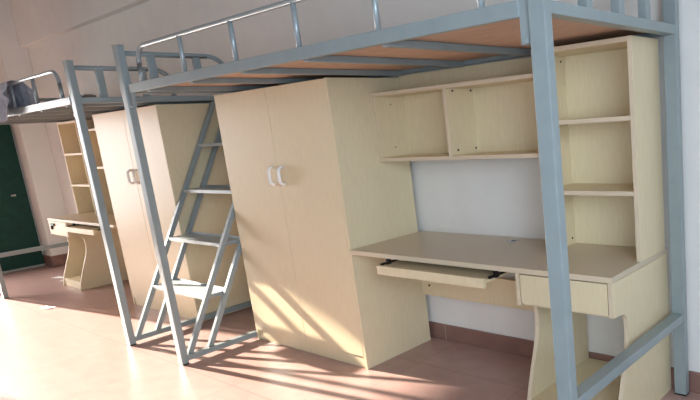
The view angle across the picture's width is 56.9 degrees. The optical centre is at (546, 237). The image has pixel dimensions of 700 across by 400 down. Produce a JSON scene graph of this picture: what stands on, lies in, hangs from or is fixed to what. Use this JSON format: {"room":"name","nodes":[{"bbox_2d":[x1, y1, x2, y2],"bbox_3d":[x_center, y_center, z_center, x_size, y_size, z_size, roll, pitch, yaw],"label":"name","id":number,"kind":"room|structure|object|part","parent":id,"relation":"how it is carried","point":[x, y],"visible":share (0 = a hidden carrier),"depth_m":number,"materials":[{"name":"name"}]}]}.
{"room":"dormitory room","nodes":[
{"label":"dormitory room","id":0,"kind":"room"},
{"bbox_2d":[0,82,43,254],"bbox_3d":[-6.549,-0.713,4.958,0.200,2.750,3.700,4,14,35],"label":"wall","id":1,"kind":"structure","parent":0,"point":[0,82],"depth_m":6.31,"materials":[{"name":"paint"}]},
{"bbox_2d":[0,124,44,273],"bbox_3d":[-5.704,-0.428,5.964,0.076,1.655,0.785,4,14,35],"label":"door","id":2,"kind":"structure","parent":1,"relation":"in","point":[18,231],"depth_m":6.20,"materials":[{"name":"green paint"}]},
{"bbox_3d":[-5.536,-0.514,6.180,0.007,0.120,0.035,4,14,35],"label":"lock plate","id":3,"kind":"part","parent":2,"relation":"part of","materials":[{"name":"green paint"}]},
{"bbox_2d":[0,265,699,399],"bbox_3d":[-2.532,0.944,2.538,9.730,0.100,4.100,4,14,35],"label":"floor","id":4,"kind":"structure","parent":0,"point":[77,348],"depth_m":3.22,"materials":[{"name":"pink tile"}]},
{"bbox_2d":[47,211,128,289],"bbox_3d":[-3.718,0.124,5.136,1.442,0.629,0.533,4,14,35],"label":"desk","id":5,"kind":"object","parent":4,"relation":"on","point":[87,265],"visible":0.64,"depth_m":5.28,"materials":[{"name":"laminate"}]},
{"bbox_3d":[-4.266,-0.083,5.216,0.384,0.118,0.016,4,14,35],"label":"drawer","id":6,"kind":"part","parent":5,"relation":"part of","materials":[{"name":"brown wood"}]},
{"bbox_3d":[-4.287,0.092,5.563,0.018,0.603,0.478,4,14,35],"label":"panel","id":7,"kind":"part","parent":5,"relation":"part of","materials":[{"name":"brown wood"}]},
{"bbox_2d":[68,275,80,280],"bbox_3d":[-4.095,0.337,5.503,0.393,0.016,0.454,4,14,35],"label":"shelf","id":8,"kind":"object","parent":5,"relation":"attached to","point":[70,277],"depth_m":5.40,"materials":[{"name":"brown wood"}]},
{"bbox_2d":[57,119,113,214],"bbox_3d":[-4.111,-0.638,5.380,0.438,0.822,0.225,4,14,35],"label":"bookcase","id":9,"kind":"object","parent":5,"relation":"on","point":[68,130],"visible":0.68,"depth_m":5.42,"materials":[{"name":"brown wood"}]},
{"bbox_3d":[-4.283,-0.649,5.500,0.018,0.822,0.224,4,14,35],"label":"panel","id":10,"kind":"part","parent":9,"relation":"part of","materials":[{"name":"brown wood"}]},
{"bbox_3d":[-3.936,-0.626,5.260,0.012,0.822,0.224,4,14,35],"label":"panel","id":11,"kind":"part","parent":9,"relation":"part of","materials":[{"name":"brown wood"}]},
{"bbox_2d":[63,223,116,234],"bbox_3d":[-3.642,-0.112,4.965,0.666,0.060,0.445,4,14,35],"label":"keyboard tray","id":12,"kind":"object","parent":5,"relation":"on","point":[88,228],"depth_m":4.80,"materials":[{"name":"beige wood"}]},
{"bbox_3d":[-3.950,0.114,5.330,0.018,0.603,0.478,4,14,35],"label":"panel","id":13,"kind":"part","parent":5,"relation":"part of","materials":[{"name":"brown wood"}]},
{"bbox_2d":[0,60,251,345],"bbox_3d":[-3.427,-0.326,4.575,2.602,1.691,0.892,4,14,35],"label":"bed","id":14,"kind":"object","parent":4,"relation":"on","point":[76,107],"visible":0.64,"depth_m":3.63,"materials":[{"name":"paint"}]},
{"bbox_3d":[-4.715,-0.309,4.957,0.052,1.681,0.034,4,14,35],"label":"post","id":15,"kind":"part","parent":14,"relation":"part of","materials":[{"name":"metal"}]},
{"bbox_2d":[0,80,35,122],"bbox_3d":[-3.686,-0.916,4.069,0.908,0.268,0.150,4,14,35],"label":"jacket","id":16,"kind":"object","parent":14,"relation":"hanging from","point":[24,95],"visible":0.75,"depth_m":3.96,"materials":[{"name":"grey fabric"}]},
{"bbox_3d":[-3.723,-0.957,4.085,2.177,0.174,0.021,4,14,35],"label":"guard rail","id":17,"kind":"part","parent":14,"relation":"part of","materials":[{"name":"grey metal"}]},
{"bbox_3d":[-4.519,-1.008,5.172,0.048,0.034,0.822,4,14,35],"label":"rail","id":18,"kind":"part","parent":14,"relation":"part of","materials":[{"name":"metal"}]},
{"bbox_3d":[-3.715,-0.855,4.106,2.426,0.044,0.022,4,14,35],"label":"rail","id":19,"kind":"part","parent":14,"relation":"part of","materials":[{"name":"metal"}]},
{"bbox_2d":[82,94,95,96],"bbox_3d":[-2.690,-0.828,3.504,0.064,0.032,0.072,-2,12,9],"label":"scrap","id":20,"kind":"object","parent":14,"relation":"on","point":[84,95],"visible":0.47,"depth_m":3.48,"materials":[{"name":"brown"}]},
{"bbox_3d":[-2.623,-0.168,3.509,0.052,1.681,0.034,4,14,35],"label":"post","id":21,"kind":"part","parent":14,"relation":"part of","materials":[{"name":"metal"}]},
{"bbox_3d":[-2.425,-0.867,3.723,0.035,0.034,0.822,4,14,35],"label":"rail","id":22,"kind":"part","parent":14,"relation":"part of","materials":[{"name":"metal"}]},
{"bbox_2d":[92,103,250,320],"bbox_3d":[-2.703,-0.202,4.332,1.024,1.440,0.478,4,14,35],"label":"wardrobe","id":23,"kind":"object","parent":4,"relation":"on","point":[170,132],"visible":0.66,"depth_m":4.06,"materials":[{"name":"brown wood"}]},
{"bbox_3d":[-3.020,-0.206,4.309,0.492,1.373,0.016,4,14,35],"label":"door","id":24,"kind":"part","parent":23,"relation":"part of","materials":[{"name":"brown wood"}]},
{"bbox_3d":[-2.885,-0.422,4.127,0.016,0.106,0.036,4,14,35],"label":"handle","id":25,"kind":"part","parent":23,"relation":"part of","materials":[{"name":"white"}]},
{"bbox_3d":[-2.811,-0.417,4.076,0.016,0.106,0.036,4,14,35],"label":"handle","id":26,"kind":"part","parent":23,"relation":"part of","materials":[{"name":"white"}]},
{"bbox_3d":[-2.607,-0.178,4.024,0.508,1.373,0.016,4,14,35],"label":"door","id":27,"kind":"part","parent":23,"relation":"part of","materials":[{"name":"brown wood"}]},
{"bbox_3d":[-2.279,-0.178,4.061,0.017,1.440,0.442,4,14,35],"label":"panel","id":28,"kind":"part","parent":23,"relation":"part of","materials":[{"name":"brown wood"}]},
{"bbox_2d":[135,102,241,353],"bbox_3d":[-2.099,-0.139,3.670,0.698,1.399,0.782,4,14,35],"label":"step ladder","id":29,"kind":"object","parent":4,"relation":"on","point":[203,291],"visible":0.7,"depth_m":3.70,"materials":[{"name":"metal"}]},
{"bbox_2d":[214,77,430,368],"bbox_3d":[-1.266,-0.105,3.339,1.024,1.440,0.478,4,14,35],"label":"wardrobe","id":30,"kind":"object","parent":4,"relation":"on","point":[310,186],"visible":1,"depth_m":3.08,"materials":[{"name":"brown wood"}]},
{"bbox_3d":[-1.590,-0.109,3.320,0.508,1.373,0.016,4,14,35],"label":"door","id":31,"kind":"part","parent":30,"relation":"part of","materials":[{"name":"brown wood"}]},
{"bbox_3d":[-1.448,-0.325,3.134,0.016,0.106,0.036,4,14,35],"label":"handle","id":32,"kind":"part","parent":30,"relation":"part of","materials":[{"name":"white"}]},
{"bbox_3d":[-1.375,-0.320,3.083,0.016,0.106,0.036,4,14,35],"label":"handle","id":33,"kind":"part","parent":30,"relation":"part of","materials":[{"name":"white"}]},
{"bbox_3d":[-1.177,-0.081,3.035,0.492,1.373,0.016,4,14,35],"label":"door","id":34,"kind":"part","parent":30,"relation":"part of","materials":[{"name":"brown wood"}]},
{"bbox_3d":[-0.843,-0.081,3.067,0.017,1.440,0.442,4,14,35],"label":"panel","id":35,"kind":"part","parent":30,"relation":"part of","materials":[{"name":"brown wood"}]},
{"bbox_2d":[111,0,688,399],"bbox_3d":[-0.777,-0.147,2.741,2.602,1.691,0.892,4,14,35],"label":"bed","id":36,"kind":"object","parent":4,"relation":"on","point":[516,28],"visible":0.84,"depth_m":2.21,"materials":[{"name":"paint"}]},
{"bbox_3d":[-2.065,-0.130,3.123,0.052,1.681,0.034,4,14,35],"label":"post","id":37,"kind":"part","parent":36,"relation":"part of","materials":[{"name":"metal"}]},
{"bbox_3d":[-1.871,-0.830,3.341,0.035,0.034,0.822,4,14,35],"label":"rail","id":38,"kind":"part","parent":36,"relation":"part of","materials":[{"name":"metal"}]},
{"bbox_3d":[-1.073,-0.777,2.252,2.177,0.174,0.021,4,14,35],"label":"guard rail","id":39,"kind":"part","parent":36,"relation":"part of","materials":[{"name":"grey metal"}]},
{"bbox_3d":[-1.066,-0.676,2.273,2.426,0.044,0.022,4,14,35],"label":"rail","id":40,"kind":"part","parent":36,"relation":"part of","materials":[{"name":"metal"}]},
{"bbox_3d":[-0.581,-0.853,2.956,2.496,0.044,0.022,4,14,35],"label":"rail","id":41,"kind":"part","parent":36,"relation":"part of","materials":[{"name":"metal"}]},
{"bbox_3d":[0.027,0.011,1.676,0.052,1.681,0.034,4,14,35],"label":"post","id":42,"kind":"part","parent":36,"relation":"part of","materials":[{"name":"metal"}]},
{"bbox_3d":[0.223,-0.688,1.892,0.048,0.034,0.822,4,14,35],"label":"rail","id":43,"kind":"part","parent":36,"relation":"part of","materials":[{"name":"metal"}]},
{"bbox_3d":[0.511,-0.166,2.359,0.052,1.681,0.034,4,14,35],"label":"post","id":44,"kind":"part","parent":36,"relation":"part of","materials":[{"name":"metal"}]},
{"bbox_2d":[349,231,670,399],"bbox_3d":[-0.224,0.360,2.718,1.442,0.629,0.533,4,14,35],"label":"desk","id":45,"kind":"object","parent":4,"relation":"on","point":[609,281],"visible":0.94,"depth_m":2.46,"materials":[{"name":"laminate"}]},
{"bbox_2d":[377,258,509,288],"bbox_3d":[-0.388,0.108,2.714,0.666,0.060,0.445,4,14,35],"label":"keyboard tray","id":46,"kind":"object","parent":45,"relation":"on","point":[455,273],"depth_m":2.54,"materials":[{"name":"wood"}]},
{"bbox_3d":[-0.275,0.268,3.012,1.011,0.143,0.016,4,14,35],"label":"modesty panel","id":47,"kind":"part","parent":45,"relation":"part of","materials":[{"name":"brown wood"}]},
{"bbox_3d":[0.038,0.384,2.571,0.018,0.603,0.478,4,14,35],"label":"panel","id":48,"kind":"part","parent":45,"relation":"part of","materials":[{"name":"brown wood"}]},
{"bbox_3d":[0.061,0.209,2.223,0.384,0.118,0.016,4,14,35],"label":"drawer","id":49,"kind":"part","parent":45,"relation":"part of","materials":[{"name":"brown wood"}]},
{"bbox_2d":[534,358,621,399],"bbox_3d":[0.230,0.629,2.510,0.393,0.016,0.454,4,14,35],"label":"shelf","id":50,"kind":"object","parent":45,"relation":"attached to","point":[585,367],"depth_m":2.52,"materials":[{"name":"brown wood"}]},
{"bbox_2d":[531,35,664,261],"bbox_3d":[0.210,-0.345,2.390,0.438,0.822,0.225,4,14,35],"label":"bookcase","id":51,"kind":"object","parent":45,"relation":"on","point":[608,90],"visible":0.73,"depth_m":2.44,"materials":[{"name":"brown wood"}]},
{"bbox_3d":[0.036,-0.357,2.512,0.012,0.822,0.224,4,14,35],"label":"panel","id":52,"kind":"part","parent":51,"relation":"part of","materials":[{"name":"brown wood"}]},
{"bbox_3d":[0.178,-0.739,2.311,0.408,0.018,0.224,4,14,35],"label":"panel","id":53,"kind":"part","parent":51,"relation":"part of","materials":[{"name":"brown wood"}]},
{"bbox_3d":[0.198,-0.469,2.365,0.408,0.018,0.216,4,14,35],"label":"shelf","id":54,"kind":"part","parent":51,"relation":"part of","materials":[{"name":"brown wood"}]},
{"bbox_3d":[0.218,-0.198,2.421,0.408,0.018,0.216,4,14,35],"label":"shelf","id":55,"kind":"part","parent":51,"relation":"part of","materials":[{"name":"brown wood"}]},
{"bbox_3d":[0.270,-0.360,2.481,0.408,0.804,0.006,4,14,35],"label":"panel","id":56,"kind":"part","parent":51,"relation":"part of","materials":[{"name":"brown wood"}]},
{"bbox_3d":[0.383,-0.334,2.272,0.018,0.822,0.224,4,14,35],"label":"panel","id":57,"kind":"part","parent":51,"relation":"part of","materials":[{"name":"brown wood"}]},
{"bbox_3d":[0.376,0.407,2.337,0.018,0.603,0.478,4,14,35],"label":"panel","id":58,"kind":"part","parent":45,"relation":"part of","materials":[{"name":"brown wood"}]},
{"bbox_2d":[27,0,699,371],"bbox_3d":[-1.533,-0.852,3.807,9.730,2.750,0.200,4,14,35],"label":"wall","id":59,"kind":"structure","parent":0,"point":[492,197],"depth_m":3.14,"materials":[{"name":"paint"}]},
{"bbox_2d":[0,0,68,255],"bbox_3d":[-5.378,-1.061,6.220,0.250,2.750,0.215,4,14,35],"label":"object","id":60,"kind":"structure","parent":59,"relation":"attached to","point":[32,141],"depth_m":6.18,"materials":[{"name":"paint"}]},
{"bbox_2d":[43,253,67,266],"bbox_3d":[-5.284,0.226,6.472,0.262,0.120,0.215,4,14,35],"label":"baseboard","id":61,"kind":"structure","parent":59,"relation":"attached to","point":[58,260],"depth_m":6.37,"materials":[{"name":"tile"}]},
{"bbox_2d":[9,0,149,47],"bbox_3d":[-1.587,-1.917,3.405,9.080,0.500,0.060,4,14,35],"label":"beam","id":62,"kind":"structure","parent":59,"relation":"attached to","point":[35,21],"depth_m":5.38,"materials":[{"name":"paint"}]},
{"bbox_2d":[88,128,103,168],"bbox_3d":[-3.526,-0.796,4.939,1.005,0.422,0.193,4,14,35],"label":"shelf","id":63,"kind":"object","parent":59,"relation":"attached to","point":[93,137],"visible":0.02,"depth_m":5.20,"materials":[{"name":"brown wood"}]},
{"bbox_2d":[372,57,538,161],"bbox_3d":[-0.391,-0.584,2.769,1.005,0.422,0.193,4,14,35],"label":"shelf","id":64,"kind":"object","parent":59,"relation":"attached to","point":[481,111],"visible":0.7,"depth_m":2.81,"materials":[{"name":"brown wood"}]},
{"bbox_3d":[-0.792,-0.570,3.059,0.018,0.302,0.192,4,14,35],"label":"panel","id":65,"kind":"part","parent":64,"relation":"part of","materials":[{"name":"brown wood"}]},
{"bbox_3d":[-0.399,-0.699,2.746,1.005,0.018,0.192,4,14,35],"label":"panel","id":66,"kind":"part","parent":64,"relation":"part of","materials":[{"name":"brown wood"}]},
{"bbox_3d":[-0.375,-0.387,2.811,1.005,0.018,0.192,4,14,35],"label":"panel","id":67,"kind":"part","parent":64,"relation":"part of","materials":[{"name":"brown wood"}]},
{"bbox_3d":[-0.350,-0.768,2.810,1.005,0.084,0.006,4,14,35],"label":"panel","id":68,"kind":"part","parent":64,"relation":"part of","materials":[{"name":"brown wood"}]},
{"bbox_3d":[-0.335,-0.562,2.853,0.969,0.302,0.006,4,14,35],"label":"panel","id":69,"kind":"part","parent":64,"relation":"part of","materials":[{"name":"brown wood"}]},
{"bbox_2d":[429,321,699,393],"bbox_3d":[-1.393,0.474,3.919,9.080,0.094,0.012,4,14,35],"label":"baseboard","id":70,"kind":"structure","parent":59,"relation":"attached to","point":[487,340],"depth_m":3.13,"materials":[{"name":"tile"}]}
]}

